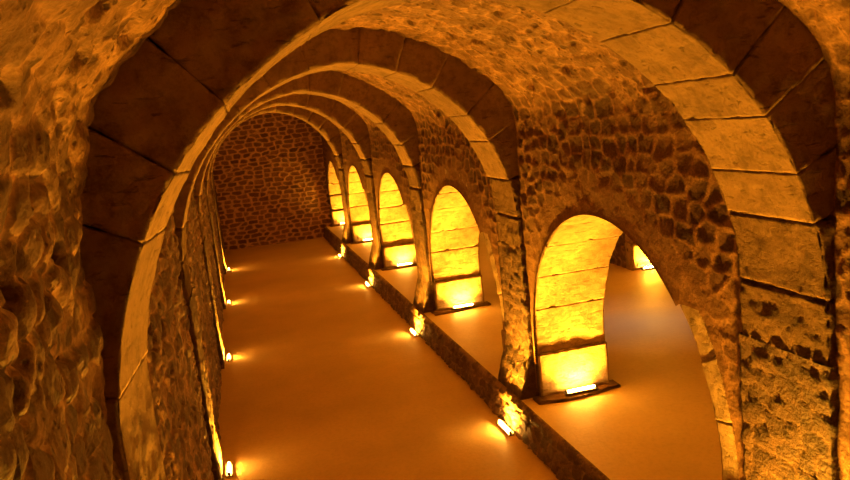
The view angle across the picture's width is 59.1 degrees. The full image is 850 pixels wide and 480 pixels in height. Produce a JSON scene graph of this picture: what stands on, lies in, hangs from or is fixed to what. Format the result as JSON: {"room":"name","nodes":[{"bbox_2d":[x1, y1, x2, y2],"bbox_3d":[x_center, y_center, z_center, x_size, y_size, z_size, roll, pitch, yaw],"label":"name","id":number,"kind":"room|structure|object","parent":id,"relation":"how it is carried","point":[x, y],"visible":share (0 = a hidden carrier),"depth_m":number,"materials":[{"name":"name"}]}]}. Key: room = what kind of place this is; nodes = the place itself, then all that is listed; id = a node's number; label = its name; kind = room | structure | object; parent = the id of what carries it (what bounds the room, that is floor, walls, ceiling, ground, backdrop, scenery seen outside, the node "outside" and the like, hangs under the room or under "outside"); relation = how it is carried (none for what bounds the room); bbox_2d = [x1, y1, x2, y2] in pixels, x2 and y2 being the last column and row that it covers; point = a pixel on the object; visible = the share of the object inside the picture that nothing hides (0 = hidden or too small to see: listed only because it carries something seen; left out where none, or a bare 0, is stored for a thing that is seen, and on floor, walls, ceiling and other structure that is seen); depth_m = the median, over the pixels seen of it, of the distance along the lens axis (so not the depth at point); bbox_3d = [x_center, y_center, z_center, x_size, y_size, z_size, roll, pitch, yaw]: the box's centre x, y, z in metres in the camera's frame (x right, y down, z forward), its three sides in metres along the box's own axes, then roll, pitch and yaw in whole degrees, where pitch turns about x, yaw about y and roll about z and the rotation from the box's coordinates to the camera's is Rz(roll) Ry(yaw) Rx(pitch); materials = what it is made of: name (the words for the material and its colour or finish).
{"room":"stone vaulted cellar","nodes":[
{"label":"stone vaulted cellar","id":0,"kind":"room"},
{"bbox_2d":[0,170,224,479],"bbox_3d":[-4.691,0.632,15.871,0.268,4.934,39.250,-8,9,-14],"label":"wall","id":1,"kind":"structure","parent":0,"point":[53,411],"depth_m":3.77,"materials":[{"name":"brown stone"}]},
{"bbox_2d":[213,113,331,250],"bbox_3d":[-7.270,-3.117,35.156,5.610,6.720,0.045,-8,9,-14],"label":"wall","id":2,"kind":"structure","parent":0,"point":[269,175],"depth_m":35.22,"materials":[{"name":"brown stone"}]},
{"bbox_2d":[218,237,557,479],"bbox_3d":[-2.131,2.694,16.849,5.220,0.018,39.510,-8,9,-14],"label":"floor","id":3,"kind":"structure","parent":0,"point":[323,379],"depth_m":14.77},
{"bbox_2d":[226,461,232,477],"bbox_3d":[-3.066,3.581,11.730,0.100,0.076,0.460,-8,9,-14],"label":"uplight","id":4,"kind":"object","parent":3,"relation":"on","point":[229,467],"visible":1,"depth_m":11.69,"materials":[{"name":"grey glass"}]},
{"bbox_2d":[209,106,352,273],"bbox_3d":[-5.811,-2.328,29.594,6.002,6.628,1.097,-8,9,-14],"label":"arch","id":5,"kind":"object","parent":3,"relation":"on","point":[326,128],"visible":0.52,"depth_m":29.34,"materials":[{"name":"stone"}]},
{"bbox_2d":[203,94,383,308],"bbox_3d":[-4.235,-1.523,23.583,6.002,6.624,1.097,-8,9,-14],"label":"arch","id":6,"kind":"object","parent":3,"relation":"on","point":[346,119],"visible":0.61,"depth_m":23.28,"materials":[{"name":"stone"}]},
{"bbox_2d":[193,70,435,368],"bbox_3d":[-2.656,-0.725,17.568,6.013,6.634,1.106,-8,9,-14],"label":"arch","id":7,"kind":"object","parent":3,"relation":"on","point":[395,121],"visible":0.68,"depth_m":17.25,"materials":[{"name":"stone"}]},
{"bbox_2d":[173,27,538,479],"bbox_3d":[-1.082,0.077,11.562,6.001,6.634,1.096,-8,9,-14],"label":"arch","id":8,"kind":"object","parent":3,"relation":"on","point":[480,109],"visible":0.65,"depth_m":11.22,"materials":[{"name":"stone"}]},
{"bbox_2d":[409,328,417,336],"bbox_3d":[-0.279,2.240,18.197,0.100,0.076,0.580,-8,9,-14],"label":"uplight","id":9,"kind":"object","parent":3,"relation":"on","point":[413,332],"visible":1,"depth_m":18.15,"materials":[{"name":"grey glass"}]},
{"bbox_2d":[80,0,839,479],"bbox_3d":[0.495,0.886,5.544,6.007,6.625,1.113,-8,9,-14],"label":"arch","id":10,"kind":"object","parent":3,"relation":"on","point":[748,79],"visible":0.88,"depth_m":5.26,"materials":[{"name":"stone"}]},
{"bbox_2d":[496,419,513,435],"bbox_3d":[1.297,3.042,12.187,0.100,0.076,0.580,-8,9,-14],"label":"uplight","id":11,"kind":"object","parent":3,"relation":"on","point":[500,423],"visible":1,"depth_m":12.15,"materials":[{"name":"grey glass"}]},
{"bbox_2d":[0,0,849,218],"bbox_3d":[-2.537,-2.938,15.960,5.189,1.644,39.250,-8,9,-14],"label":"ceiling","id":12,"kind":"structure","parent":0,"point":[57,57],"depth_m":5.00,"materials":[{"name":"brown stone"}]},
{"bbox_2d":[327,225,721,479],"bbox_3d":[5.039,1.152,18.508,10.200,0.010,39.480,-8,9,-14],"label":"floor","id":13,"kind":"structure","parent":0,"point":[660,423],"depth_m":12.16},
{"bbox_2d":[327,161,344,224],"bbox_3d":[-3.466,-2.197,33.698,1.238,3.590,5.370,-8,9,-14],"label":"arch","id":14,"kind":"object","parent":13,"relation":"on","point":[334,191],"visible":0.23,"depth_m":35.85,"materials":[{"name":"stone"}]},
{"bbox_2d":[348,166,371,241],"bbox_3d":[-1.888,-1.398,27.687,1.232,3.597,5.370,-8,9,-14],"label":"arch","id":15,"kind":"object","parent":13,"relation":"on","point":[357,197],"visible":0.24,"depth_m":29.87,"materials":[{"name":"stone"}]},
{"bbox_2d":[350,240,371,243],"bbox_3d":[-2.264,0.053,30.086,1.467,0.089,0.372,-8,9,-14],"label":"stone slab","id":16,"kind":"object","parent":13,"relation":"on","point":[359,242],"visible":0.5,"depth_m":29.90,"materials":[{"name":"brown stone"}]},
{"bbox_2d":[378,173,417,274],"bbox_3d":[-0.314,-0.593,21.678,1.242,3.590,5.372,-8,9,-14],"label":"arch","id":17,"kind":"object","parent":13,"relation":"on","point":[395,224],"visible":0.31,"depth_m":23.89,"materials":[{"name":"stone"}]},
{"bbox_2d":[381,263,416,270],"bbox_3d":[-0.685,0.859,24.061,1.467,0.092,0.359,-9,9,-16],"label":"stone slab","id":18,"kind":"object","parent":13,"relation":"on","point":[414,264],"visible":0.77,"depth_m":23.90,"materials":[{"name":"brown stone"}]},
{"bbox_2d":[396,262,412,266],"bbox_3d":[-0.655,0.786,24.012,0.560,0.076,0.100,-8,9,-14],"label":"uplight","id":19,"kind":"object","parent":18,"relation":"on","point":[405,264],"visible":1,"depth_m":23.99,"materials":[{"name":"grey"}]},
{"bbox_2d":[431,301,490,315],"bbox_3d":[0.890,1.659,18.057,1.469,0.088,0.364,-9,9,-15],"label":"stone slab","id":20,"kind":"object","parent":13,"relation":"on","point":[486,303],"visible":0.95,"depth_m":17.94,"materials":[{"name":"brown stone"}]},
{"bbox_2d":[452,303,474,309],"bbox_3d":[0.921,1.588,18.002,0.560,0.076,0.100,-8,9,-14],"label":"uplight","id":21,"kind":"object","parent":20,"relation":"on","point":[472,304],"visible":1,"depth_m":17.98,"materials":[{"name":"grey glass"}]},
{"bbox_2d":[430,169,505,348],"bbox_3d":[1.260,0.210,15.666,1.236,3.590,5.372,-8,9,-14],"label":"arch","id":22,"kind":"object","parent":13,"relation":"on","point":[454,230],"visible":0.3,"depth_m":17.84,"materials":[{"name":"stone"}]},
{"bbox_2d":[533,379,620,404],"bbox_3d":[2.461,2.466,12.038,1.459,0.093,0.416,-8,9,-14],"label":"stone slab","id":23,"kind":"object","parent":13,"relation":"on","point":[560,397],"visible":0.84,"depth_m":11.92,"materials":[{"name":"brown stone"}]},
{"bbox_2d":[564,384,597,395],"bbox_3d":[2.496,2.391,11.992,0.560,0.076,0.100,-8,9,-14],"label":"uplight","id":24,"kind":"object","parent":23,"relation":"on","point":[591,387],"visible":1,"depth_m":11.97,"materials":[{"name":"grey glass"}]},
{"bbox_2d":[533,215,739,479],"bbox_3d":[2.840,1.013,9.658,1.234,3.593,5.370,-8,9,-14],"label":"arch","id":25,"kind":"object","parent":13,"relation":"on","point":[571,351],"visible":0.42,"depth_m":11.70,"materials":[{"name":"stone"}]},
{"bbox_2d":[625,234,651,270],"bbox_3d":[6.480,-0.656,17.805,1.073,3.521,5.252,-8,9,-14],"label":"arch","id":26,"kind":"object","parent":13,"relation":"on","point":[635,258],"visible":0.02,"depth_m":20.17,"materials":[{"name":"stone"}]},
{"bbox_2d":[641,266,653,269],"bbox_3d":[6.077,0.730,20.136,0.560,0.076,0.100,-8,9,-14],"label":"uplight","id":27,"kind":"object","parent":13,"relation":"on","point":[649,267],"visible":0.59,"depth_m":20.09,"materials":[{"name":"grey"}]},
{"bbox_2d":[321,100,849,479],"bbox_3d":[0.218,-0.330,17.021,0.075,4.430,39.268,-8,9,-14],"label":"wall","id":28,"kind":"structure","parent":0,"point":[646,175],"depth_m":8.07,"materials":[{"name":"brown stone"}]},
{"bbox_2d":[323,227,609,479],"bbox_3d":[0.076,2.124,17.321,0.213,0.507,39.250,-8,9,-14],"label":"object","id":29,"kind":"structure","parent":28,"relation":"attached to","point":[550,447],"depth_m":13.23,"materials":[{"name":"brown stone"}]},
{"bbox_2d":[610,232,627,267],"bbox_3d":[5.811,-0.657,18.463,0.183,3.506,39.270,-8,9,-14],"label":"wall","id":30,"kind":"structure","parent":0,"point":[618,258],"depth_m":20.73,"materials":[{"name":"brown stone"}]}
]}

